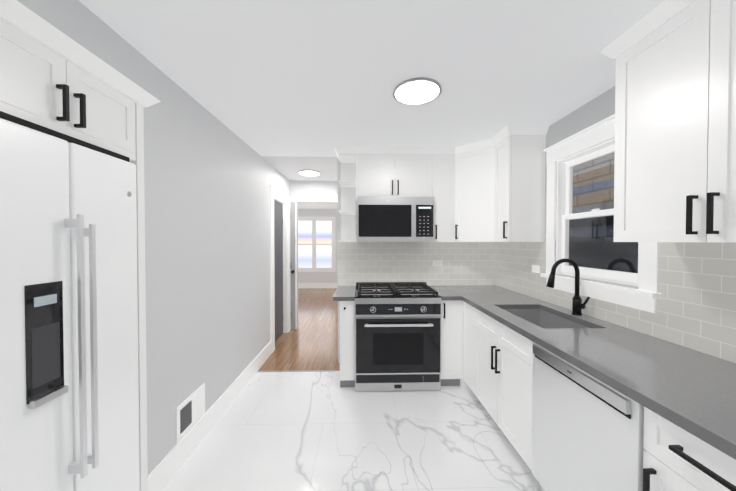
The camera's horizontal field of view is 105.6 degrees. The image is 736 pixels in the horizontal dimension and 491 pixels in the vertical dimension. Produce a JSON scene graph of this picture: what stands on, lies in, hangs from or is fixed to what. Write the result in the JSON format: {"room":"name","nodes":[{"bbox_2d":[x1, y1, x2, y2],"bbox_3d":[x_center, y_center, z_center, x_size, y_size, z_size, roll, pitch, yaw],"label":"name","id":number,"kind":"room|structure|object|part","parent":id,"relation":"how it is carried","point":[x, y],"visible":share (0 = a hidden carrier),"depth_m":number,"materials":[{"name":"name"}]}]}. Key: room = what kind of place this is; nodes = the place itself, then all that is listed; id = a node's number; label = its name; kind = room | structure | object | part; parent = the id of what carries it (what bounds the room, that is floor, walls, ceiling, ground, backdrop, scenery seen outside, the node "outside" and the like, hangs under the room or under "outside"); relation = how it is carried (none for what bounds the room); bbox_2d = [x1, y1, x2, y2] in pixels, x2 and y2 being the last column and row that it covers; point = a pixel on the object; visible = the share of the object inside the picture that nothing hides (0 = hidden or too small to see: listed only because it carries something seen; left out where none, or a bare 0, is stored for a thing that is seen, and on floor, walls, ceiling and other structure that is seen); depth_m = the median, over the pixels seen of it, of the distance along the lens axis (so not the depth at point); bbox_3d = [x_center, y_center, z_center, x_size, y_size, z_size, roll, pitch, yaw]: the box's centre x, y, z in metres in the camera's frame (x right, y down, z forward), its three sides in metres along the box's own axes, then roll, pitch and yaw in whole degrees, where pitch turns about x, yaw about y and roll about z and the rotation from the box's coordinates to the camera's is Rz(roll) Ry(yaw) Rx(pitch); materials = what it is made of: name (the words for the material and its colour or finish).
{"room":"kitchen","nodes":[
{"label":"kitchen","id":0,"kind":"room"},
{"bbox_2d":[17,0,289,474],"bbox_3d":[-1.248,0.202,1.467,0.100,2.430,6.200,0,1,-1],"label":"wall","id":1,"kind":"structure","parent":0,"point":[209,178],"depth_m":1.90,"materials":[{"name":"grey paint"}]},
{"bbox_2d":[176,383,204,442],"bbox_3d":[-1.204,1.127,1.909,0.011,0.223,0.315,0,1,-1],"label":"air vent","id":2,"kind":"object","parent":1,"relation":"in","point":[190,410],"visible":1,"depth_m":1.88,"materials":[{"name":"white metal"}]},
{"bbox_2d":[148,341,270,490],"bbox_3d":[-1.218,1.320,2.506,0.019,0.165,2.136,0,1,-1],"label":"baseboard","id":3,"kind":"structure","parent":1,"relation":"attached to","point":[166,468],"depth_m":1.99,"materials":[{"name":"white wood"}]},
{"bbox_2d":[274,201,282,341],"bbox_3d":[-1.312,0.368,4.039,0.096,2.008,0.672,0,1,-1],"label":"hall door","id":4,"kind":"structure","parent":1,"relation":"in","point":[278,232],"depth_m":4.13,"materials":[{"name":"grey wood"}]},
{"bbox_2d":[270,185,290,353],"bbox_3d":[-1.302,0.300,4.038,0.120,2.160,0.960,0,1,-1],"label":"door frame","id":5,"kind":"structure","parent":1,"relation":"attached to","point":[279,194],"depth_m":4.36,"materials":[{"name":"white wood"}]},
{"bbox_2d":[290,202,295,328],"bbox_3d":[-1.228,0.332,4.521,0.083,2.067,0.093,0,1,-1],"label":"hall door","id":6,"kind":"structure","parent":1,"relation":"in","point":[292,253],"depth_m":4.52,"materials":[{"name":"grey wood"}]},
{"bbox_2d":[258,288,339,370],"bbox_3d":[-0.563,1.379,5.903,4.470,0.050,5.600,0,1,-1],"label":"floor","id":7,"kind":"structure","parent":0,"point":[310,342],"depth_m":4.10,"materials":[{"name":"brown wood"}]},
{"bbox_2d":[257,370,335,371],"bbox_3d":[-0.796,1.392,3.096,0.885,0.004,0.024,0,1,-1],"label":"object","id":8,"kind":"structure","parent":7,"relation":"on","point":[297,371],"depth_m":3.09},
{"bbox_2d":[290,181,336,327],"bbox_3d":[-1.579,0.157,4.609,2.375,2.430,0.100,0,1,-1],"label":"wall","id":9,"kind":"structure","parent":0,"point":[313,187],"depth_m":4.56,"materials":[{"name":"grey paint"}]},
{"bbox_2d":[295,194,336,328],"bbox_3d":[-0.788,0.268,4.571,0.795,2.210,0.020,0,1,-1],"label":"door frame","id":10,"kind":"structure","parent":9,"relation":"attached to","point":[298,197],"depth_m":4.55,"materials":[{"name":"white wood"}]},
{"bbox_2d":[298,209,337,282],"bbox_3d":[-0.632,0.100,8.634,4.470,2.430,0.100,0,1,-1],"label":"wall","id":11,"kind":"structure","parent":0,"point":[317,277],"depth_m":8.56,"materials":[{"name":"grey paint"}]},
{"bbox_2d":[298,217,335,271],"bbox_3d":[-1.651,-0.034,8.579,1.310,1.700,0.075,0,1,-1],"label":"window","id":12,"kind":"structure","parent":11,"relation":"in","point":[314,244],"depth_m":8.55,"materials":[{"name":"white wood"}]},
{"bbox_2d":[298,283,337,287],"bbox_3d":[-0.630,1.233,8.591,4.270,0.165,0.019,0,1,-1],"label":"baseboard","id":13,"kind":"structure","parent":11,"relation":"attached to","point":[300,285],"depth_m":8.56,"materials":[{"name":"white wood"}]},
{"bbox_2d":[333,286,355,300],"bbox_3d":[-0.237,0.501,2.965,0.202,0.040,0.644,0,1,-1],"label":"countertop","id":14,"kind":"structure","parent":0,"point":[343,293],"depth_m":2.78,"materials":[{"name":"stone"}]},
{"bbox_2d":[162,371,538,490],"bbox_3d":[-0.159,1.453,0.712,3.720,0.050,4.800,0,1,-1],"label":"floor","id":15,"kind":"structure","parent":0,"point":[300,431],"depth_m":1.99,"materials":[{"name":"stone"}]},
{"bbox_2d":[0,111,139,490],"bbox_3d":[-1.440,0.516,0.989,0.913,1.815,0.550,0,1,-1],"label":"fridge","id":16,"kind":"object","parent":15,"relation":"on","point":[69,403],"visible":1,"depth_m":0.96,"materials":[{"name":"white metal"}]},
{"bbox_2d":[0,0,160,490],"bbox_3d":[-1.484,0.348,1.044,0.882,2.150,0.763,0,1,-1],"label":"cabinet","id":17,"kind":"object","parent":15,"relation":"on","point":[52,77],"visible":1,"depth_m":1.04,"materials":[{"name":"white wood"}]},
{"bbox_3d":[-1.484,-0.702,1.030,0.882,0.050,0.763,0,1,-1],"label":"crown","id":18,"kind":"part","parent":17,"relation":"part of","materials":[{"name":"white wood"}]},
{"bbox_2d":[355,282,441,390],"bbox_3d":[0.280,0.910,2.946,0.824,0.947,0.710,0,1,-1],"label":"range","id":19,"kind":"object","parent":15,"relation":"on","point":[397,336],"visible":1,"depth_m":2.65,"materials":[{"name":"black metal"}]},
{"bbox_2d":[440,300,463,385],"bbox_3d":[0.802,0.959,3.013,0.218,0.872,0.628,0,1,-1],"label":"base cabinet","id":20,"kind":"object","parent":15,"relation":"on","point":[452,311],"depth_m":2.70,"materials":[{"name":"white wood"}]},
{"bbox_2d":[429,286,460,299],"bbox_3d":[0.778,0.500,2.987,0.170,0.040,0.649,0,1,-1],"label":"countertop","id":21,"kind":"structure","parent":20,"relation":"on","point":[446,293],"depth_m":2.81,"materials":[{"name":"stone"}]},
{"bbox_2d":[464,302,527,391],"bbox_3d":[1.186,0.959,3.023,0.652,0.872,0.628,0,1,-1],"label":"base cabinet","id":22,"kind":"object","parent":15,"relation":"on","point":[487,359],"depth_m":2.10,"materials":[{"name":"white wood"}]},
{"bbox_2d":[449,285,735,459],"bbox_3d":[1.239,0.517,1.843,0.647,0.040,2.959,0,1,-1],"label":"countertop","id":23,"kind":"structure","parent":22,"relation":"on","point":[691,391],"depth_m":1.20,"materials":[{"name":"stone"}]},
{"bbox_2d":[504,309,588,328],"bbox_3d":[1.244,0.642,2.006,0.406,0.212,0.656,0,1,-1],"label":"sink","id":24,"kind":"object","parent":23,"relation":"in","point":[543,319],"visible":0.04,"depth_m":2.27,"materials":[{"name":"silver metal"}]},
{"bbox_2d":[546,258,589,314],"bbox_3d":[1.405,0.294,1.974,0.255,0.402,0.114,0,1,-1],"label":"faucet","id":25,"kind":"object","parent":23,"relation":"on","point":[578,306],"visible":0.98,"depth_m":1.99,"materials":[{"name":"black metal"}]},
{"bbox_2d":[532,342,644,490],"bbox_3d":[1.245,0.979,1.299,0.638,0.856,0.608,0,1,-1],"label":"dishwasher","id":26,"kind":"object","parent":15,"relation":"on","point":[587,432],"visible":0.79,"depth_m":1.24,"materials":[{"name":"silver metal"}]},
{"bbox_2d":[643,407,735,490],"bbox_3d":[1.284,0.991,0.740,0.626,0.872,0.504,0,1,-1],"label":"base cabinet","id":27,"kind":"object","parent":15,"relation":"on","point":[674,459],"depth_m":0.86,"materials":[{"name":"white wood"}]},
{"bbox_2d":[79,0,664,208],"bbox_3d":[-0.503,-1.067,3.468,4.470,0.050,10.400,0,1,-1],"label":"ceiling","id":28,"kind":"structure","parent":0,"point":[308,78],"depth_m":1.55,"materials":[{"name":"white paint"}]},
{"bbox_2d":[298,170,319,175],"bbox_3d":[-0.842,-1.039,4.011,0.316,0.016,0.316,0,1,-1],"label":"recessed light","id":29,"kind":"object","parent":28,"relation":"in","point":[309,172],"visible":1,"depth_m":3.97,"materials":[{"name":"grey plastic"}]},
{"bbox_2d":[393,77,441,104],"bbox_3d":[0.322,-1.008,1.839,0.316,0.016,0.316,0,1,-1],"label":"recessed light","id":30,"kind":"object","parent":28,"relation":"in","point":[417,91],"visible":0.96,"depth_m":1.81,"materials":[{"name":"white plastic"}]},
{"bbox_2d":[337,158,471,362],"bbox_3d":[0.623,0.166,3.964,1.995,2.430,1.300,0,1,-1],"label":"wall","id":31,"kind":"structure","parent":0,"point":[339,196],"depth_m":3.28,"materials":[{"name":"grey paint"}]},
{"bbox_2d":[354,146,433,189],"bbox_3d":[0.284,-0.773,3.128,0.800,0.522,0.322,0,1,-1],"label":"upper cabinet","id":32,"kind":"object","parent":31,"relation":"attached to","point":[375,168],"depth_m":2.97,"materials":[{"name":"white wood"}]},
{"bbox_2d":[354,190,437,241],"bbox_3d":[0.285,-0.307,3.084,0.798,0.526,0.419,0,1,-1],"label":"microwave","id":33,"kind":"object","parent":31,"relation":"attached to","point":[379,215],"depth_m":2.89,"materials":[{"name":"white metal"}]},
{"bbox_2d":[337,240,495,285],"bbox_3d":[0.585,0.206,3.309,1.887,0.540,0.008,0,1,-1],"label":"wall tile","id":34,"kind":"structure","parent":31,"relation":"attached to","point":[468,263],"depth_m":3.31,"materials":[{"name":"grey tile"}]},
{"bbox_2d":[433,260,441,265],"bbox_3d":[0.824,0.211,3.308,0.115,0.070,0.006,0,1,-1],"label":"electrical outlet plate","id":35,"kind":"object","parent":34,"relation":"attached to","point":[435,262],"depth_m":3.31,"materials":[{"name":"white plastic"}]},
{"bbox_2d":[430,147,449,241],"bbox_3d":[0.833,-0.538,3.128,0.286,0.992,0.356,0,1,-1],"label":"upper cabinet","id":36,"kind":"object","parent":31,"relation":"attached to","point":[441,155],"depth_m":2.99,"materials":[{"name":"white wood"}]},
{"bbox_2d":[450,136,493,241],"bbox_3d":[1.214,-0.536,2.986,0.653,0.992,0.659,0,1,-1],"label":"upper cabinet","id":37,"kind":"object","parent":31,"relation":"attached to","point":[492,189],"depth_m":2.86,"materials":[{"name":"white wood"}]},
{"bbox_3d":[0.596,-1.001,2.832,1.897,0.060,0.922,0,1,-1],"label":"crown","id":38,"kind":"part","parent":37,"relation":"part of","materials":[{"name":"white wood"}]},
{"bbox_2d":[496,86,733,362],"bbox_3d":[1.647,0.210,0.889,0.100,2.430,4.900,0,1,-1],"label":"wall","id":39,"kind":"structure","parent":0,"point":[595,110],"depth_m":2.04,"materials":[{"name":"grey paint"}]},
{"bbox_2d":[494,126,548,241],"bbox_3d":[1.373,-0.531,2.598,0.355,0.992,0.310,0,1,-1],"label":"upper cabinet","id":40,"kind":"object","parent":39,"relation":"attached to","point":[519,156],"depth_m":2.45,"materials":[{"name":"white wood"}]},
{"bbox_2d":[540,114,660,312],"bbox_3d":[1.593,-0.230,1.962,0.155,1.190,0.950,0,1,-1],"label":"window","id":41,"kind":"structure","parent":39,"relation":"in","point":[598,219],"depth_m":2.01,"materials":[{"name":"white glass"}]},
{"bbox_3d":[1.628,-0.225,1.963,0.070,0.900,0.680,0,1,-1],"label":"window sash","id":42,"kind":"part","parent":41,"relation":"part of","materials":[{"name":"white wood"}]},
{"bbox_2d":[496,240,735,362],"bbox_3d":[1.569,0.227,1.834,0.008,0.540,2.992,0,1,-1],"label":"wall tile","id":43,"kind":"structure","parent":39,"relation":"attached to","point":[696,306],"depth_m":1.42,"materials":[{"name":"grey tile"}]},
{"bbox_2d":[532,265,539,272],"bbox_3d":[1.545,0.217,2.569,0.004,0.070,0.115,0,1,-1],"label":"electrical outlet plate","id":44,"kind":"object","parent":43,"relation":"attached to","point":[535,268],"depth_m":2.56,"materials":[{"name":"white plastic"}]},
{"bbox_2d":[599,0,735,241],"bbox_3d":[1.406,-0.509,1.067,0.367,0.993,0.818,0,1,-1],"label":"upper cabinet","id":45,"kind":"object","parent":39,"relation":"attached to","point":[675,137],"visible":1,"depth_m":1.15,"materials":[{"name":"white wood"}]},
{"label":"outside","id":46,"kind":"structure","parent":0,"visible":0},
{"bbox_2d":[298,221,331,267],"bbox_3d":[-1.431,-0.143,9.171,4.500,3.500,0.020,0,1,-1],"label":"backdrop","id":47,"kind":"structure","parent":46,"point":[323,236],"depth_m":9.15,"materials":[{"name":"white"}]},
{"bbox_2d":[569,153,637,272],"bbox_3d":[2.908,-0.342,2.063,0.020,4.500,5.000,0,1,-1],"label":"window glass","id":48,"kind":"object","parent":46,"point":[583,240],"depth_m":3.48,"materials":[{"name":"clear glass"}]}
]}

